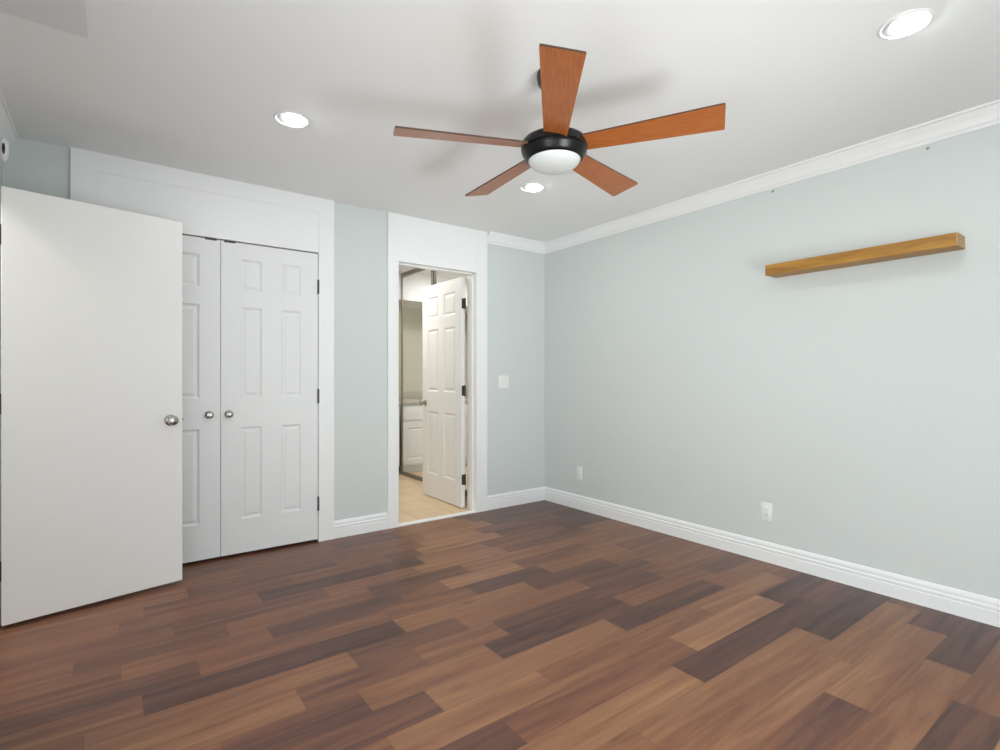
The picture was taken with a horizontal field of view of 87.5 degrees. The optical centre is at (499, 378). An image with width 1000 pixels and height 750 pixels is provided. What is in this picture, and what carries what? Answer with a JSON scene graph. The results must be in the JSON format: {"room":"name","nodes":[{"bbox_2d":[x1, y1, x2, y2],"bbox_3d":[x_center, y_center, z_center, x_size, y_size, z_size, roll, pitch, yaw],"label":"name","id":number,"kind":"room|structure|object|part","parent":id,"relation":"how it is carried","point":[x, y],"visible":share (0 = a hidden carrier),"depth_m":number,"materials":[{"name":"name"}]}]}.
{"room":"empty bedroom","nodes":[
{"label":"empty bedroom","id":0,"kind":"room"},
{"bbox_2d":[0,159,2,604],"bbox_3d":[-1.369,-0.063,0.973,0.125,2.440,4.325,0,0,-37],"label":"wall","id":1,"kind":"structure","parent":0,"point":[1,162],"depth_m":2.67,"materials":[{"name":"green paint"}]},
{"bbox_2d":[0,138,9,161],"bbox_3d":[-2.405,-1.105,2.521,0.058,0.116,0.064,0,0,-37],"label":"wall sensor","id":2,"kind":"object","parent":1,"relation":"attached to","point":[4,146],"visible":1,"depth_m":2.51,"materials":[{"name":"white plastic"}]},
{"bbox_2d":[0,90,18,145],"bbox_3d":[-1.332,-1.237,1.078,0.060,0.092,4.200,0,0,-37],"label":"crown molding","id":3,"kind":"structure","parent":1,"relation":"attached to","point":[7,128],"depth_m":2.58,"materials":[{"name":"white paint"}]},
{"bbox_2d":[0,186,182,625],"bbox_3d":[-2.054,0.126,2.683,0.159,2.020,0.765,0,0,41],"label":"door","id":4,"kind":"structure","parent":1,"relation":"in","point":[91,393],"depth_m":2.64,"materials":[{"name":"white paint"}]},
{"bbox_3d":[-1.810,0.231,2.886,0.062,0.060,0.060,0,0,41],"label":"knob","id":5,"kind":"part","parent":4,"relation":"part of","materials":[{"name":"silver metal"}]},
{"bbox_2d":[3,138,544,520],"bbox_3d":[-1.129,-0.063,3.924,4.030,2.440,0.125,0,0,-37],"label":"wall","id":6,"kind":"structure","parent":0,"point":[515,277],"depth_m":3.98,"materials":[{"name":"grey paint"}]},
{"bbox_2d":[182,235,219,562],"bbox_3d":[-2.038,0.124,3.154,0.627,2.030,0.080,0,0,-37],"label":"door","id":7,"kind":"structure","parent":6,"relation":"in","point":[200,256],"depth_m":3.28,"materials":[{"name":"white paint"}]},
{"bbox_3d":[-1.826,0.229,3.289,0.048,0.048,0.045,0,0,-37],"label":"knob","id":8,"kind":"part","parent":7,"relation":"part of","materials":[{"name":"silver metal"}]},
{"bbox_2d":[70,147,333,541],"bbox_3d":[-1.829,-0.063,3.390,1.474,2.440,0.147,0,0,-37],"label":"door frame","id":9,"kind":"structure","parent":6,"relation":"attached to","point":[209,206],"depth_m":3.41,"materials":[{"name":"white paint"}]},
{"bbox_2d":[220,240,318,555],"bbox_3d":[-1.533,0.124,3.529,0.627,2.030,0.080,0,0,-37],"label":"door","id":10,"kind":"structure","parent":6,"relation":"in","point":[269,391],"depth_m":3.52,"materials":[{"name":"white paint"}]},
{"bbox_3d":[-1.737,0.229,3.356,0.048,0.048,0.045,0,0,-37],"label":"knob","id":11,"kind":"part","parent":10,"relation":"part of","materials":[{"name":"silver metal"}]},
{"bbox_2d":[334,512,387,538],"bbox_3d":[-1.035,1.095,3.905,0.416,0.125,0.017,0,0,-37],"label":"baseboard","id":12,"kind":"structure","parent":6,"relation":"attached to","point":[375,522],"depth_m":3.90,"materials":[{"name":"white paint"}]},
{"bbox_2d":[387,212,486,528],"bbox_3d":[-0.529,-0.063,4.357,0.935,2.440,0.149,0,0,-37],"label":"door frame","id":13,"kind":"structure","parent":6,"relation":"attached to","point":[413,242],"depth_m":4.36,"materials":[{"name":"white paint"}]},
{"bbox_2d":[419,277,465,507],"bbox_3d":[-0.535,0.120,4.899,0.155,2.035,0.741,0,0,-36],"label":"door","id":14,"kind":"structure","parent":6,"relation":"in","point":[444,303],"depth_m":4.86,"materials":[{"name":"white paint"}]},
{"bbox_3d":[-0.757,0.237,5.122,0.060,0.058,0.058,0,0,-36],"label":"knob","id":15,"kind":"part","parent":14,"relation":"part of","materials":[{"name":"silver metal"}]},
{"bbox_2d":[498,375,508,387],"bbox_3d":[0.033,0.029,4.703,0.116,0.116,0.010,0,0,-37],"label":"light switch","id":16,"kind":"object","parent":6,"relation":"attached to","point":[503,380],"visible":1,"depth_m":4.70,"materials":[{"name":"white plastic"}]},
{"bbox_2d":[487,486,544,510],"bbox_3d":[0.158,1.095,4.792,0.687,0.125,0.017,0,0,-37],"label":"baseboard","id":17,"kind":"structure","parent":6,"relation":"attached to","point":[496,501],"depth_m":4.77,"materials":[{"name":"white paint"}]},
{"bbox_2d":[487,231,544,253],"bbox_3d":[0.171,-1.237,4.775,0.687,0.092,0.060,0,0,-37],"label":"crown molding","id":18,"kind":"structure","parent":6,"relation":"attached to","point":[494,238],"depth_m":4.75,"materials":[{"name":"white paint"}]},
{"bbox_2d":[399,302,400,470],"bbox_3d":[-1.385,-0.063,5.416,1.620,2.440,2.575,0,0,-37],"label":"wall","id":19,"kind":"structure","parent":0,"point":[400,302],"depth_m":6.46,"materials":[{"name":"paint"}]},
{"bbox_2d":[400,267,413,273],"bbox_3d":[-0.615,-1.269,5.528,0.064,0.028,1.837,0,0,-37],"label":"trim","id":20,"kind":"structure","parent":19,"relation":"attached to","point":[411,268],"depth_m":6.12,"materials":[{"name":"white paint"}]},
{"bbox_2d":[401,268,466,495],"bbox_3d":[-0.633,-0.055,5.540,0.054,2.400,1.788,0,0,-37],"label":"mirrored sliding door","id":21,"kind":"structure","parent":19,"relation":"in","point":[413,281],"depth_m":6.00,"materials":[{"name":"white mirror"}]},
{"bbox_2d":[401,269,433,480],"bbox_3d":[-0.949,-0.045,5.945,0.018,2.369,0.755,0,0,-37],"label":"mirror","id":22,"kind":"object","parent":21,"relation":"attached to","point":[413,281],"depth_m":6.02,"materials":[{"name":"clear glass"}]},
{"bbox_2d":[0,471,999,749],"bbox_3d":[-1.095,1.176,2.905,4.950,0.062,6.850,0,0,-37],"label":"floor","id":23,"kind":"structure","parent":0,"point":[539,625],"depth_m":2.20,"materials":[{"name":"wood"}]},
{"bbox_2d":[399,401,400,466],"bbox_3d":[-1.921,0.635,6.086,1.366,1.020,0.651,0,0,-37],"label":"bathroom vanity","id":24,"kind":"object","parent":23,"relation":"on","point":[399,401],"visible":0.09,"depth_m":6.26,"materials":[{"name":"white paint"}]},
{"bbox_2d":[399,510,476,526],"bbox_3d":[-0.510,1.150,4.311,0.733,0.014,0.052,0,0,-37],"label":"threshold","id":25,"kind":"object","parent":23,"relation":"on","point":[471,511],"visible":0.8,"depth_m":4.29,"materials":[{"name":"white paint"}]},
{"bbox_2d":[0,0,999,270],"bbox_3d":[-1.084,-1.333,2.991,5.070,0.100,7.225,0,0,-37],"label":"ceiling","id":26,"kind":"structure","parent":0,"point":[198,86],"depth_m":2.28,"materials":[{"name":"paint"}]},
{"bbox_2d":[0,0,87,37],"bbox_3d":[-0.825,-1.280,0.670,0.385,0.006,2.940,0,0,-37],"label":"ceiling panel","id":27,"kind":"object","parent":26,"relation":"attached to","point":[69,16],"visible":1,"depth_m":1.82,"materials":[{"name":"paint"}]},
{"bbox_2d":[274,110,308,127],"bbox_3d":[-1.028,-1.276,2.581,0.164,0.013,0.164,0,0,-37],"label":"recessed light","id":28,"kind":"object","parent":26,"relation":"in","point":[287,118],"visible":1,"depth_m":2.57,"materials":[{"name":"white plastic"}]},
{"bbox_2d":[399,271,400,302],"bbox_3d":[-1.890,-1.113,6.124,1.465,0.340,0.635,0,0,-37],"label":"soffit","id":29,"kind":"structure","parent":26,"relation":"attached to","point":[399,271],"depth_m":6.25,"materials":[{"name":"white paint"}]},
{"bbox_2d":[520,183,543,191],"bbox_3d":[0.215,-1.276,3.500,0.164,0.013,0.164,0,0,-37],"label":"recessed light","id":30,"kind":"object","parent":26,"relation":"in","point":[527,187],"visible":1,"depth_m":3.48,"materials":[{"name":"white"}]},
{"bbox_2d":[393,43,725,195],"bbox_3d":[0.215,-1.078,2.231,1.293,0.410,1.261,-1,0,-37],"label":"ceiling fan","id":31,"kind":"object","parent":26,"relation":"hanging from","point":[556,148],"visible":1,"depth_m":2.07,"materials":[{"name":"brown wood"}]},
{"bbox_3d":[-0.150,-0.967,2.101,0.543,0.007,0.142,-1,13,-14],"label":"blade","id":32,"kind":"part","parent":31,"relation":"part of","materials":[{"name":"brown wood"}]},
{"bbox_3d":[0.019,-0.969,2.527,0.142,0.007,0.543,-16,8,-31],"label":"blade","id":33,"kind":"part","parent":31,"relation":"part of","materials":[{"name":"brown wood"}]},
{"bbox_3d":[0.229,-0.898,2.197,0.220,0.051,0.220,-1,0,-37],"label":"lamp shade","id":34,"kind":"part","parent":31,"relation":"part of","materials":[{"name":"white glass"}]},
{"bbox_3d":[0.202,-0.972,1.809,0.142,0.007,0.543,12,1,4],"label":"blade","id":35,"kind":"part","parent":31,"relation":"part of","materials":[{"name":"brown wood"}]},
{"bbox_3d":[0.476,-0.975,2.497,0.142,0.007,0.543,-18,-11,38],"label":"blade","id":36,"kind":"part","parent":31,"relation":"part of","materials":[{"name":"brown wood"}]},
{"bbox_3d":[0.589,-0.976,2.053,0.543,0.007,0.142,-1,-13,22],"label":"blade","id":37,"kind":"part","parent":31,"relation":"part of","materials":[{"name":"brown wood"}]},
{"bbox_2d":[877,8,934,39],"bbox_3d":[1.465,-1.276,1.891,0.164,0.013,0.164,0,0,-37],"label":"recessed light","id":38,"kind":"object","parent":26,"relation":"in","point":[904,24],"visible":1,"depth_m":1.88,"materials":[{"name":"white plastic"}]},
{"bbox_2d":[545,124,999,599],"bbox_3d":[1.767,-0.038,3.304,0.120,2.490,4.325,0,0,-37],"label":"wall","id":39,"kind":"structure","parent":0,"point":[686,381],"depth_m":3.13,"materials":[{"name":"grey paint"}]},
{"bbox_2d":[576,466,582,479],"bbox_3d":[0.703,0.837,4.626,0.010,0.116,0.072,0,0,-37],"label":"wall outlet","id":40,"kind":"object","parent":39,"relation":"attached to","point":[579,470],"visible":1,"depth_m":4.62,"materials":[{"name":"white plastic"}]},
{"bbox_2d":[761,502,771,521],"bbox_3d":[1.685,0.843,3.305,0.010,0.116,0.072,0,0,-37],"label":"wall outlet","id":41,"kind":"object","parent":39,"relation":"attached to","point":[766,508],"visible":1,"depth_m":3.30,"materials":[{"name":"white plastic"}]},
{"bbox_2d":[764,506,768,517],"bbox_3d":[1.683,0.843,3.303,0.004,0.067,0.034,0,0,-37],"label":"receptacle","id":42,"kind":"object","parent":41,"relation":"attached to","point":[766,508],"depth_m":3.30,"materials":[{"name":"white plastic"}]},
{"bbox_2d":[544,99,999,253],"bbox_3d":[1.658,-1.237,3.301,0.060,0.092,4.200,0,0,-37],"label":"crown molding","id":43,"kind":"structure","parent":39,"relation":"attached to","point":[985,115],"depth_m":3.07,"materials":[{"name":"white paint"}]},
{"bbox_2d":[545,487,999,627],"bbox_3d":[1.675,1.095,3.314,0.017,0.125,4.200,0,0,-37],"label":"baseboard","id":44,"kind":"structure","parent":39,"relation":"attached to","point":[976,607],"depth_m":3.09,"materials":[{"name":"white paint"}]},
{"bbox_2d":[765,232,964,277],"bbox_3d":[1.937,-0.659,2.862,0.134,0.062,0.902,0,0,-37],"label":"floating shelf","id":45,"kind":"object","parent":39,"relation":"attached to","point":[955,241],"visible":1,"depth_m":2.76,"materials":[{"name":"brown wood"}]}
]}

